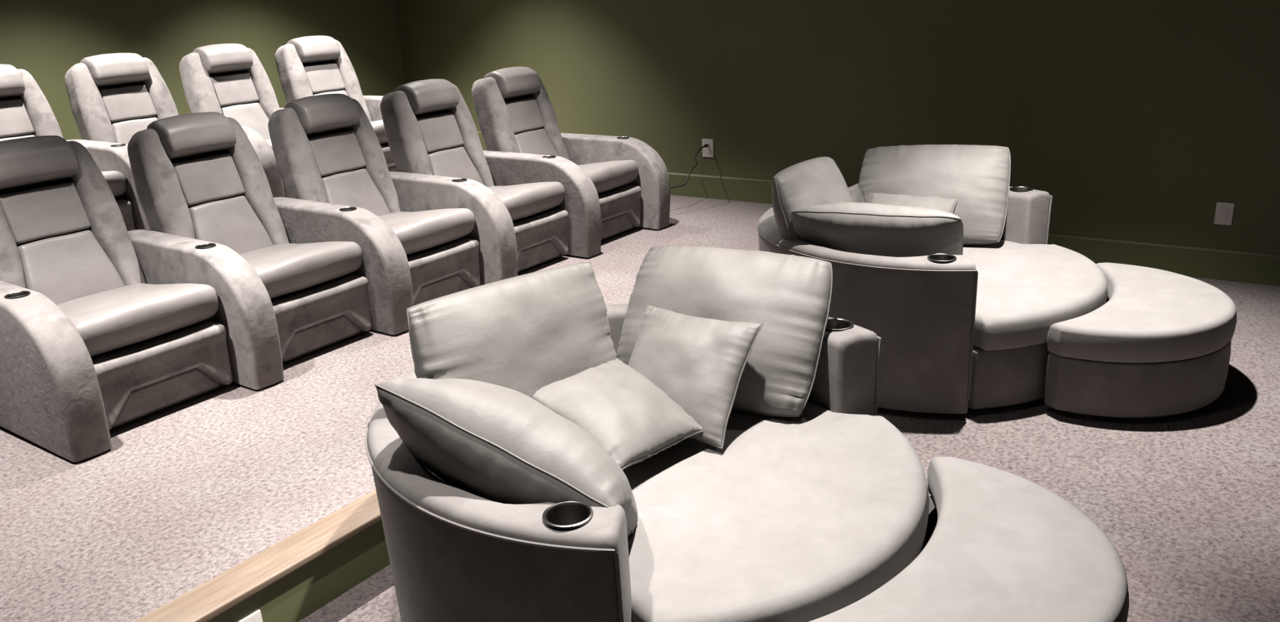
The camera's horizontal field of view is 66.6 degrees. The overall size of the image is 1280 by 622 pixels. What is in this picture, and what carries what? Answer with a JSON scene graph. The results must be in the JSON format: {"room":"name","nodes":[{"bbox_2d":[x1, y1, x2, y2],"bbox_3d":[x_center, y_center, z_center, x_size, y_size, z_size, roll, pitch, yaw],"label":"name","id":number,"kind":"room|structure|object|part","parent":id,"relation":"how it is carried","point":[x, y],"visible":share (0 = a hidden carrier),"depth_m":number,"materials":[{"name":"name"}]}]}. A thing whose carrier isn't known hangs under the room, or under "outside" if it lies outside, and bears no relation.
{"room":"home theater","nodes":[
{"label":"home theater","id":0,"kind":"room"},
{"bbox_2d":[0,0,405,140],"bbox_3d":[-4.741,-1.267,5.666,0.120,3.086,8.626,10,23,34],"label":"wall","id":1,"kind":"structure","parent":0,"point":[43,38],"depth_m":7.26,"materials":[{"name":"green paint"}]},
{"bbox_2d":[0,195,772,621],"bbox_3d":[-1.748,0.535,4.163,2.600,0.306,8.506,10,23,34],"label":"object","id":2,"kind":"object","parent":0,"point":[184,493],"visible":0.33,"depth_m":3.41,"materials":[{"name":"carpet"}]},
{"bbox_2d":[0,135,232,462],"bbox_3d":[-2.338,-0.138,4.036,1.101,1.094,0.770,10,23,34],"label":"recliner","id":3,"kind":"object","parent":2,"relation":"on","point":[89,348],"visible":1,"depth_m":4.00,"materials":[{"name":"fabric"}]},
{"bbox_3d":[-2.615,-0.314,4.277,0.329,0.772,0.558,10,23,34],"label":"backrest","id":4,"kind":"part","parent":3,"relation":"part of","materials":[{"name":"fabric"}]},
{"bbox_2d":[0,182,90,245],"bbox_3d":[-2.572,-0.422,4.204,0.132,0.218,0.314,10,23,34],"label":"cushion","id":5,"kind":"object","parent":3,"relation":"on","point":[37,213],"depth_m":4.18,"materials":[{"name":"fabric"}]},
{"bbox_3d":[-2.482,0.190,3.863,1.048,0.598,0.150,10,23,34],"label":"armrest","id":6,"kind":"part","parent":3,"relation":"part of","materials":[{"name":"fabric"}]},
{"bbox_2d":[17,230,124,305],"bbox_3d":[-2.482,-0.166,4.234,0.189,0.319,0.390,10,23,34],"label":"lumbar cushion","id":7,"kind":"object","parent":3,"relation":"on","point":[63,266],"depth_m":4.20,"materials":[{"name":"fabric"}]},
{"bbox_2d":[57,283,218,356],"bbox_3d":[-2.204,0.023,4.094,0.672,0.235,0.611,10,23,34],"label":"seat cushion","id":8,"kind":"object","parent":3,"relation":"on","point":[111,319],"depth_m":3.96,"materials":[{"name":"fabric"}]},
{"bbox_3d":[-1.975,0.260,4.011,0.132,0.284,0.584,10,23,34],"label":"footrest panel","id":9,"kind":"part","parent":3,"relation":"part of","materials":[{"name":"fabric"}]},
{"bbox_2d":[127,111,371,389],"bbox_3d":[-1.893,-0.360,4.624,1.101,1.094,0.770,10,23,34],"label":"recliner","id":10,"kind":"object","parent":2,"relation":"on","point":[213,217],"visible":0.95,"depth_m":4.58,"materials":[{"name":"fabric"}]},
{"bbox_3d":[-2.170,-0.537,4.865,0.329,0.772,0.558,10,23,34],"label":"backrest","id":11,"kind":"part","parent":10,"relation":"part of","materials":[{"name":"fabric"}]},
{"bbox_3d":[-2.037,-0.032,4.451,1.048,0.598,0.150,10,23,34],"label":"armrest","id":12,"kind":"part","parent":10,"relation":"part of","materials":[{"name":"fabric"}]},
{"bbox_2d":[172,153,244,207],"bbox_3d":[-2.128,-0.645,4.792,0.132,0.218,0.314,10,23,34],"label":"cushion","id":13,"kind":"object","parent":10,"relation":"on","point":[203,180],"depth_m":4.77,"materials":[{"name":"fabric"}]},
{"bbox_2d":[188,195,273,253],"bbox_3d":[-2.038,-0.388,4.822,0.189,0.319,0.390,10,23,34],"label":"lumbar cushion","id":14,"kind":"object","parent":10,"relation":"on","point":[243,224],"depth_m":4.81,"materials":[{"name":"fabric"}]},
{"bbox_2d":[239,241,362,298],"bbox_3d":[-1.760,-0.199,4.682,0.672,0.235,0.611,10,23,34],"label":"seat cushion","id":15,"kind":"object","parent":10,"relation":"on","point":[286,270],"depth_m":4.54,"materials":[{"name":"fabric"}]},
{"bbox_3d":[-1.530,0.038,4.599,0.132,0.284,0.584,10,23,34],"label":"footrest panel","id":16,"kind":"part","parent":10,"relation":"part of","materials":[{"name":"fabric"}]},
{"bbox_2d":[238,609,262,621],"bbox_3d":[-1.130,0.938,2.841,0.010,0.116,0.072,10,23,34],"label":"cover plate","id":17,"kind":"object","parent":2,"relation":"attached to","point":[255,616],"visible":1,"depth_m":2.83,"materials":[{"name":"white plastic"}]},
{"bbox_2d":[133,489,382,621],"bbox_3d":[-0.742,0.582,3.408,0.148,0.026,8.489,10,23,34],"label":"trim","id":18,"kind":"structure","parent":2,"relation":"attached to","point":[211,598],"depth_m":2.90,"materials":[{"name":"brown wood"}]},
{"bbox_2d":[267,93,480,334],"bbox_3d":[-1.448,-0.583,5.212,1.101,1.094,0.770,10,23,34],"label":"recliner","id":19,"kind":"object","parent":2,"relation":"on","point":[331,164],"visible":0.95,"depth_m":5.16,"materials":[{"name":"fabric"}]},
{"bbox_3d":[-1.725,-0.759,5.453,0.329,0.772,0.558,10,23,34],"label":"backrest","id":20,"kind":"part","parent":19,"relation":"part of","materials":[{"name":"fabric"}]},
{"bbox_2d":[308,130,365,177],"bbox_3d":[-1.683,-0.867,5.380,0.132,0.218,0.314,10,23,34],"label":"cushion","id":21,"kind":"object","parent":19,"relation":"on","point":[335,153],"depth_m":5.36,"materials":[{"name":"fabric"}]},
{"bbox_3d":[-1.593,-0.255,5.039,1.048,0.598,0.150,10,23,34],"label":"armrest","id":22,"kind":"part","parent":19,"relation":"part of","materials":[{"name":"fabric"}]},
{"bbox_2d":[321,168,390,216],"bbox_3d":[-1.593,-0.611,5.410,0.189,0.319,0.390,10,23,34],"label":"lumbar cushion","id":23,"kind":"object","parent":19,"relation":"on","point":[366,188],"depth_m":5.40,"materials":[{"name":"fabric"}]},
{"bbox_2d":[378,208,474,254],"bbox_3d":[-1.315,-0.422,5.270,0.672,0.235,0.611,10,23,34],"label":"seat cushion","id":24,"kind":"object","parent":19,"relation":"on","point":[431,232],"depth_m":5.13,"materials":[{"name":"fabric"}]},
{"bbox_3d":[-1.086,-0.185,5.186,0.132,0.284,0.584,10,23,34],"label":"footrest panel","id":25,"kind":"part","parent":19,"relation":"part of","materials":[{"name":"fabric"}]},
{"bbox_2d":[380,79,568,285],"bbox_3d":[-1.004,-0.805,5.800,1.101,1.094,0.770,10,23,34],"label":"recliner","id":26,"kind":"object","parent":2,"relation":"on","point":[433,137],"visible":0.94,"depth_m":5.75,"materials":[{"name":"fabric"}]},
{"bbox_3d":[-1.280,-0.982,6.040,0.329,0.772,0.558,10,23,34],"label":"backrest","id":27,"kind":"part","parent":26,"relation":"part of","materials":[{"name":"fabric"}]},
{"bbox_2d":[416,111,463,153],"bbox_3d":[-1.238,-1.090,5.968,0.132,0.218,0.314,10,23,34],"label":"cushion","id":28,"kind":"object","parent":26,"relation":"on","point":[441,132],"depth_m":5.95,"materials":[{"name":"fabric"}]},
{"bbox_3d":[-1.148,-0.477,5.627,1.048,0.598,0.150,10,23,34],"label":"armrest","id":29,"kind":"part","parent":26,"relation":"part of","materials":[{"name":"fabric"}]},
{"bbox_2d":[427,146,483,184],"bbox_3d":[-1.148,-0.833,5.998,0.189,0.319,0.390,10,23,34],"label":"lumbar cushion","id":30,"kind":"object","parent":26,"relation":"on","point":[457,162],"depth_m":5.98,"materials":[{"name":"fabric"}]},
{"bbox_2d":[487,182,564,221],"bbox_3d":[-0.870,-0.644,5.858,0.672,0.235,0.611,10,23,34],"label":"seat cushion","id":31,"kind":"object","parent":26,"relation":"on","point":[529,202],"depth_m":5.71,"materials":[{"name":"fabric"}]},
{"bbox_3d":[-0.641,-0.407,5.774,0.132,0.284,0.584,10,23,34],"label":"footrest panel","id":32,"kind":"part","parent":26,"relation":"part of","materials":[{"name":"fabric"}]},
{"bbox_2d":[471,66,670,257],"bbox_3d":[-0.515,-1.050,6.445,1.101,1.094,0.920,10,23,34],"label":"recliner","id":33,"kind":"object","parent":2,"relation":"on","point":[613,185],"visible":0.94,"depth_m":6.38,"materials":[{"name":"fabric"}]},
{"bbox_3d":[-0.836,-1.205,6.628,0.329,0.772,0.558,10,23,34],"label":"backrest","id":34,"kind":"part","parent":33,"relation":"part of","materials":[{"name":"fabric"}]},
{"bbox_2d":[505,97,544,134],"bbox_3d":[-0.793,-1.312,6.555,0.132,0.218,0.314,10,23,34],"label":"cushion","id":35,"kind":"object","parent":33,"relation":"on","point":[526,114],"depth_m":6.54,"materials":[{"name":"fabric"}]},
{"bbox_2d":[515,128,558,155],"bbox_3d":[-0.703,-1.056,6.586,0.189,0.319,0.390,10,23,34],"label":"lumbar cushion","id":36,"kind":"object","parent":33,"relation":"on","point":[543,141],"depth_m":6.56,"materials":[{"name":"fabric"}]},
{"bbox_3d":[-0.703,-0.700,6.215,1.048,0.598,0.150,10,23,34],"label":"armrest","id":37,"kind":"part","parent":33,"relation":"part of","materials":[{"name":"fabric"}]},
{"bbox_2d":[577,160,638,193],"bbox_3d":[-0.426,-0.867,6.446,0.672,0.235,0.611,10,23,34],"label":"seat cushion","id":38,"kind":"object","parent":33,"relation":"on","point":[607,176],"depth_m":6.31,"materials":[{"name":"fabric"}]},
{"bbox_3d":[-0.258,-0.923,6.803,1.048,0.598,0.150,10,23,34],"label":"armrest","id":39,"kind":"part","parent":33,"relation":"part of","materials":[{"name":"fabric"}]},
{"bbox_3d":[-0.196,-0.630,6.362,0.132,0.284,0.584,10,23,34],"label":"footrest panel","id":40,"kind":"part","parent":33,"relation":"part of","materials":[{"name":"fabric"}]},
{"bbox_2d":[298,276,1279,621],"bbox_3d":[1.484,1.197,1.969,5.320,0.100,8.506,10,23,34],"label":"floor","id":41,"kind":"structure","parent":0,"point":[1188,503],"depth_m":3.54,"materials":[{"name":"carpet"}]},
{"bbox_2d":[364,303,928,621],"bbox_3d":[0.044,0.534,2.947,1.590,0.690,1.644,10,23,34],"label":"sofa","id":42,"kind":"object","parent":41,"relation":"on","point":[803,517],"visible":0.65,"depth_m":2.43,"materials":[{"name":"fabric"}]},
{"bbox_2d":[374,376,638,537],"bbox_3d":[-0.322,0.395,2.491,0.719,0.555,0.435,3,20,19],"label":"cushion","id":43,"kind":"object","parent":42,"relation":"on","point":[494,442],"visible":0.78,"depth_m":2.29,"materials":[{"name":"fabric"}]},
{"bbox_2d":[406,261,617,398],"bbox_3d":[-0.348,0.171,2.929,0.237,0.538,0.722,13,24,40],"label":"cushion","id":44,"kind":"object","parent":42,"relation":"on","point":[525,334],"visible":0.53,"depth_m":2.84,"materials":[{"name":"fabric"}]},
{"bbox_2d":[532,358,703,470],"bbox_3d":[-0.072,0.299,2.894,0.378,0.189,0.409,14,25,41],"label":"throw pillow","id":45,"kind":"object","parent":42,"relation":"on","point":[633,420],"visible":0.84,"depth_m":2.83,"materials":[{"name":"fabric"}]},
{"bbox_2d":[432,400,928,621],"bbox_3d":[0.090,0.513,2.905,1.474,0.155,1.412,10,23,34],"label":"seat cushion","id":46,"kind":"object","parent":42,"relation":"on","point":[803,517],"depth_m":2.55,"materials":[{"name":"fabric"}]},
{"bbox_2d":[628,304,763,448],"bbox_3d":[0.134,0.195,3.070,0.430,0.313,0.288,9,22,32],"label":"throw pillow","id":47,"kind":"object","parent":42,"relation":"on","point":[700,363],"visible":0.76,"depth_m":3.00,"materials":[{"name":"fabric"}]},
{"bbox_2d":[616,245,832,417],"bbox_3d":[0.272,0.052,3.299,0.730,0.488,0.383,7,21,28],"label":"cushion","id":48,"kind":"object","parent":42,"relation":"on","point":[790,295],"visible":0.76,"depth_m":3.15,"materials":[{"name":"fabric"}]},
{"bbox_2d":[756,186,1107,413],"bbox_3d":[1.374,-0.129,4.697,1.590,0.690,1.644,9,22,32],"label":"sofa","id":49,"kind":"object","parent":41,"relation":"on","point":[971,329],"visible":0.62,"depth_m":4.02,"materials":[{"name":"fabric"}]},
{"bbox_2d":[771,156,853,240],"bbox_3d":[0.846,-0.439,4.593,0.310,0.530,0.730,7,21,28],"label":"cushion","id":50,"kind":"object","parent":49,"relation":"on","point":[820,180],"visible":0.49,"depth_m":4.37,"materials":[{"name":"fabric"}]},
{"bbox_2d":[848,183,864,202],"bbox_3d":[1.065,-0.488,5.047,0.134,0.282,0.365,14,25,42],"label":"throw pillow","id":51,"kind":"object","parent":49,"relation":"on","point":[855,192],"visible":0.13,"depth_m":5.07,"materials":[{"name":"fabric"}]},
{"bbox_2d":[791,202,963,257],"bbox_3d":[1.053,-0.298,4.315,0.724,0.423,0.440,4,20,21],"label":"cushion","id":52,"kind":"object","parent":49,"relation":"on","point":[860,228],"visible":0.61,"depth_m":4.10,"materials":[{"name":"fabric"}]},
{"bbox_2d":[869,192,957,213],"bbox_3d":[1.326,-0.425,4.852,0.441,0.262,0.332,5,20,23],"label":"throw pillow","id":53,"kind":"object","parent":49,"relation":"on","point":[946,205],"visible":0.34,"depth_m":4.87,"materials":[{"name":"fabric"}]},
{"bbox_2d":[858,144,1010,244],"bbox_3d":[1.504,-0.606,5.047,0.769,0.483,0.354,6,21,26],"label":"cushion","id":54,"kind":"object","parent":49,"relation":"on","point":[978,176],"visible":0.69,"depth_m":4.92,"materials":[{"name":"fabric"}]},
{"bbox_2d":[962,240,1107,351],"bbox_3d":[1.421,-0.151,4.657,1.474,0.155,1.412,9,22,32],"label":"seat cushion","id":55,"kind":"object","parent":49,"relation":"on","point":[1025,287],"depth_m":4.19,"materials":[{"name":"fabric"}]},
{"bbox_2d":[808,457,1128,621],"bbox_3d":[0.862,0.799,2.455,0.636,0.411,1.046,10,23,34],"label":"ottoman","id":56,"kind":"object","parent":41,"relation":"on","point":[999,545],"visible":1,"depth_m":2.37,"materials":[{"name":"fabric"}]},
{"bbox_2d":[1044,262,1236,417],"bbox_3d":[2.201,0.129,4.227,0.636,0.411,1.046,9,22,32],"label":"ottoman","id":57,"kind":"object","parent":41,"relation":"on","point":[1159,344],"visible":0.84,"depth_m":3.90,"materials":[{"name":"fabric"}]},
{"bbox_2d":[1047,262,1236,362],"bbox_3d":[2.194,0.002,4.184,0.636,0.142,1.046,9,22,32],"label":"seat cushion","id":58,"kind":"object","parent":57,"relation":"on","point":[1148,314],"depth_m":3.92,"materials":[{"name":"fabric"}]},
{"bbox_2d":[395,0,1279,254],"bbox_3d":[1.899,-1.812,6.165,10.220,3.086,0.120,10,23,34],"label":"wall","id":59,"kind":"structure","parent":0,"point":[1136,117],"depth_m":6.19,"materials":[{"name":"green paint"}]},
{"bbox_2d":[477,131,487,150],"bbox_3d":[-1.261,-1.486,8.589,2.200,0.176,0.016,10,23,34],"label":"baseboard","id":60,"kind":"structure","parent":59,"relation":"attached to","point":[480,135],"depth_m":8.68,"materials":[{"name":"green paint"}]},
{"bbox_2d":[702,138,714,157],"bbox_3d":[0.512,-1.229,7.349,0.098,0.137,0.014,10,23,34],"label":"wall outlet","id":61,"kind":"object","parent":59,"relation":"attached to","point":[708,151],"visible":1,"depth_m":7.34,"materials":[{"name":"white plastic"}]},
{"bbox_2d":[670,143,708,189],"bbox_3d":[0.087,-0.936,7.095,1.045,0.415,0.318,-10,20,-19],"label":"power cord","id":62,"kind":"object","parent":61,"relation":"attached to","point":[705,145],"visible":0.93,"depth_m":7.15,"materials":[{"name":"black plastic"}]},
{"bbox_2d":[667,172,1279,286],"bbox_3d":[2.872,-0.442,5.859,7.900,0.382,0.016,10,23,34],"label":"baseboard","id":63,"kind":"structure","parent":59,"relation":"attached to","point":[1255,268],"depth_m":5.81,"materials":[{"name":"green paint"}]},
{"bbox_2d":[1213,201,1234,225],"bbox_3d":[3.297,-0.549,5.499,0.088,0.128,0.014,10,23,34],"label":"wall outlet","id":64,"kind":"object","parent":59,"relation":"attached to","point":[1224,214],"visible":1,"depth_m":5.50,"materials":[{"name":"white plastic"}]},
{"bbox_3d":[-3.701,0.081,5.469,2.180,0.546,8.506,10,23,34],"label":"platform","id":65,"kind":"object","parent":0,"visible":0},
{"bbox_2d":[0,63,135,231],"bbox_3d":[-3.542,-0.839,5.572,1.101,1.094,0.770,10,23,34],"label":"recliner","id":66,"kind":"object","parent":65,"relation":"on","point":[25,111],"visible":0.19,"depth_m":5.78,"materials":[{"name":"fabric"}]},
{"bbox_3d":[-3.819,-1.015,5.813,0.329,0.772,0.558,10,23,34],"label":"backrest","id":67,"kind":"part","parent":66,"relation":"part of","materials":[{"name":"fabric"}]},
{"bbox_2d":[0,98,34,138],"bbox_3d":[-3.777,-1.123,5.740,0.132,0.218,0.314,10,23,34],"label":"cushion","id":68,"kind":"object","parent":66,"relation":"on","point":[16,115],"depth_m":5.78,"materials":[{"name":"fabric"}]},
{"bbox_2d":[0,134,35,141],"bbox_3d":[-3.687,-0.867,5.771,0.189,0.319,0.390,10,23,34],"label":"lumbar cushion","id":69,"kind":"object","parent":66,"relation":"on","point":[2,137],"depth_m":5.76,"materials":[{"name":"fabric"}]},
{"bbox_2d":[101,170,126,197],"bbox_3d":[-3.409,-0.677,5.630,0.672,0.235,0.611,10,23,34],"label":"seat cushion","id":70,"kind":"object","parent":66,"relation":"on","point":[115,180],"depth_m":5.62,"materials":[{"name":"fabric"}]},
{"bbox_3d":[-3.180,-0.440,5.547,0.132,0.284,0.584,10,23,34],"label":"footrest panel","id":71,"kind":"part","parent":66,"relation":"part of","materials":[{"name":"fabric"}]},
{"bbox_2d":[65,53,178,230],"bbox_3d":[-3.098,-1.061,6.160,1.101,1.094,0.770,10,23,34],"label":"recliner","id":72,"kind":"object","parent":65,"relation":"on","point":[113,97],"visible":0.23,"depth_m":6.17,"materials":[{"name":"fabric"}]},
{"bbox_3d":[-3.374,-1.238,6.401,0.329,0.772,0.558,10,23,34],"label":"backrest","id":73,"kind":"part","parent":72,"relation":"part of","materials":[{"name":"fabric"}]},
{"bbox_3d":[-3.242,-0.733,5.988,1.048,0.598,0.150,10,23,34],"label":"armrest","id":74,"kind":"part","parent":72,"relation":"part of","materials":[{"name":"fabric"}]},
{"bbox_2d":[98,84,156,123],"bbox_3d":[-3.332,-1.346,6.328,0.132,0.218,0.314,10,23,34],"label":"cushion","id":75,"kind":"object","parent":72,"relation":"on","point":[122,104],"depth_m":6.31,"materials":[{"name":"fabric"}]},
{"bbox_2d":[111,116,158,144],"bbox_3d":[-3.242,-1.089,6.359,0.189,0.319,0.390,10,23,34],"label":"lumbar cushion","id":76,"kind":"object","parent":72,"relation":"on","point":[123,128],"depth_m":6.26,"materials":[{"name":"fabric"}]},
{"bbox_2d":[178,43,288,197],"bbox_3d":[-2.653,-1.284,6.748,1.101,1.094,0.770,10,23,34],"label":"recliner","id":77,"kind":"object","parent":65,"relation":"on","point":[230,80],"visible":0.29,"depth_m":6.81,"materials":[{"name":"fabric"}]},
{"bbox_3d":[-2.930,-1.460,6.989,0.329,0.772,0.558,10,23,34],"label":"backrest","id":78,"kind":"part","parent":77,"relation":"part of","materials":[{"name":"fabric"}]},
{"bbox_2d":[209,72,258,107],"bbox_3d":[-2.888,-1.568,6.916,0.132,0.218,0.314,10,23,34],"label":"cushion","id":79,"kind":"object","parent":77,"relation":"on","point":[231,90],"depth_m":6.90,"materials":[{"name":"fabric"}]},
{"bbox_2d":[221,102,270,139],"bbox_3d":[-2.797,-1.312,6.947,0.189,0.319,0.390,10,23,34],"label":"lumbar cushion","id":80,"kind":"object","parent":77,"relation":"on","point":[255,116],"depth_m":6.94,"materials":[{"name":"fabric"}]},
{"bbox_3d":[-2.797,-0.956,6.575,1.048,0.598,0.150,10,23,34],"label":"armrest","id":81,"kind":"part","parent":77,"relation":"part of","materials":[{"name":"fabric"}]},
{"bbox_2d":[265,138,273,151],"bbox_3d":[-2.520,-1.123,6.806,0.672,0.235,0.611,10,23,34],"label":"seat cushion","id":82,"kind":"object","parent":77,"relation":"on","point":[267,140],"depth_m":6.42,"materials":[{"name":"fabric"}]},
{"bbox_3d":[-2.290,-0.886,6.723,0.132,0.284,0.584,10,23,34],"label":"footrest panel","id":83,"kind":"part","parent":77,"relation":"part of","materials":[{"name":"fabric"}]},
{"bbox_2d":[275,35,397,171],"bbox_3d":[-2.165,-1.528,7.394,1.101,1.094,0.920,10,23,34],"label":"recliner","id":84,"kind":"object","parent":65,"relation":"on","point":[307,66],"visible":0.24,"depth_m":7.40,"materials":[{"name":"fabric"}]},
{"bbox_3d":[-2.485,-1.683,7.577,0.329,0.772,0.558,10,23,34],"label":"backrest","id":85,"kind":"part","parent":84,"relation":"part of","materials":[{"name":"fabric"}]},
{"bbox_2d":[303,62,345,94],"bbox_3d":[-2.443,-1.791,7.504,0.132,0.218,0.314,10,23,34],"label":"cushion","id":86,"kind":"object","parent":84,"relation":"on","point":[322,78],"depth_m":7.48,"materials":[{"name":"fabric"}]},
{"bbox_2d":[313,89,348,96],"bbox_3d":[-2.353,-1.534,7.534,0.189,0.319,0.390,10,23,34],"label":"lumbar cushion","id":87,"kind":"object","parent":84,"relation":"on","point":[316,92],"depth_m":7.50,"materials":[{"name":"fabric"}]},
{"bbox_3d":[-1.908,-1.401,7.751,1.048,0.598,0.150,10,23,34],"label":"armrest","id":88,"kind":"part","parent":84,"relation":"part of","materials":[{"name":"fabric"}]},
{"bbox_2d":[369,120,387,143],"bbox_3d":[-2.075,-1.345,7.394,0.672,0.235,0.611,10,23,34],"label":"seat cushion","id":89,"kind":"object","parent":84,"relation":"on","point":[378,126],"depth_m":7.10,"materials":[{"name":"fabric"}]},
{"bbox_3d":[-1.846,-1.108,7.311,0.132,0.284,0.584,10,23,34],"label":"footrest panel","id":90,"kind":"part","parent":84,"relation":"part of","materials":[{"name":"fabric"}]}
]}

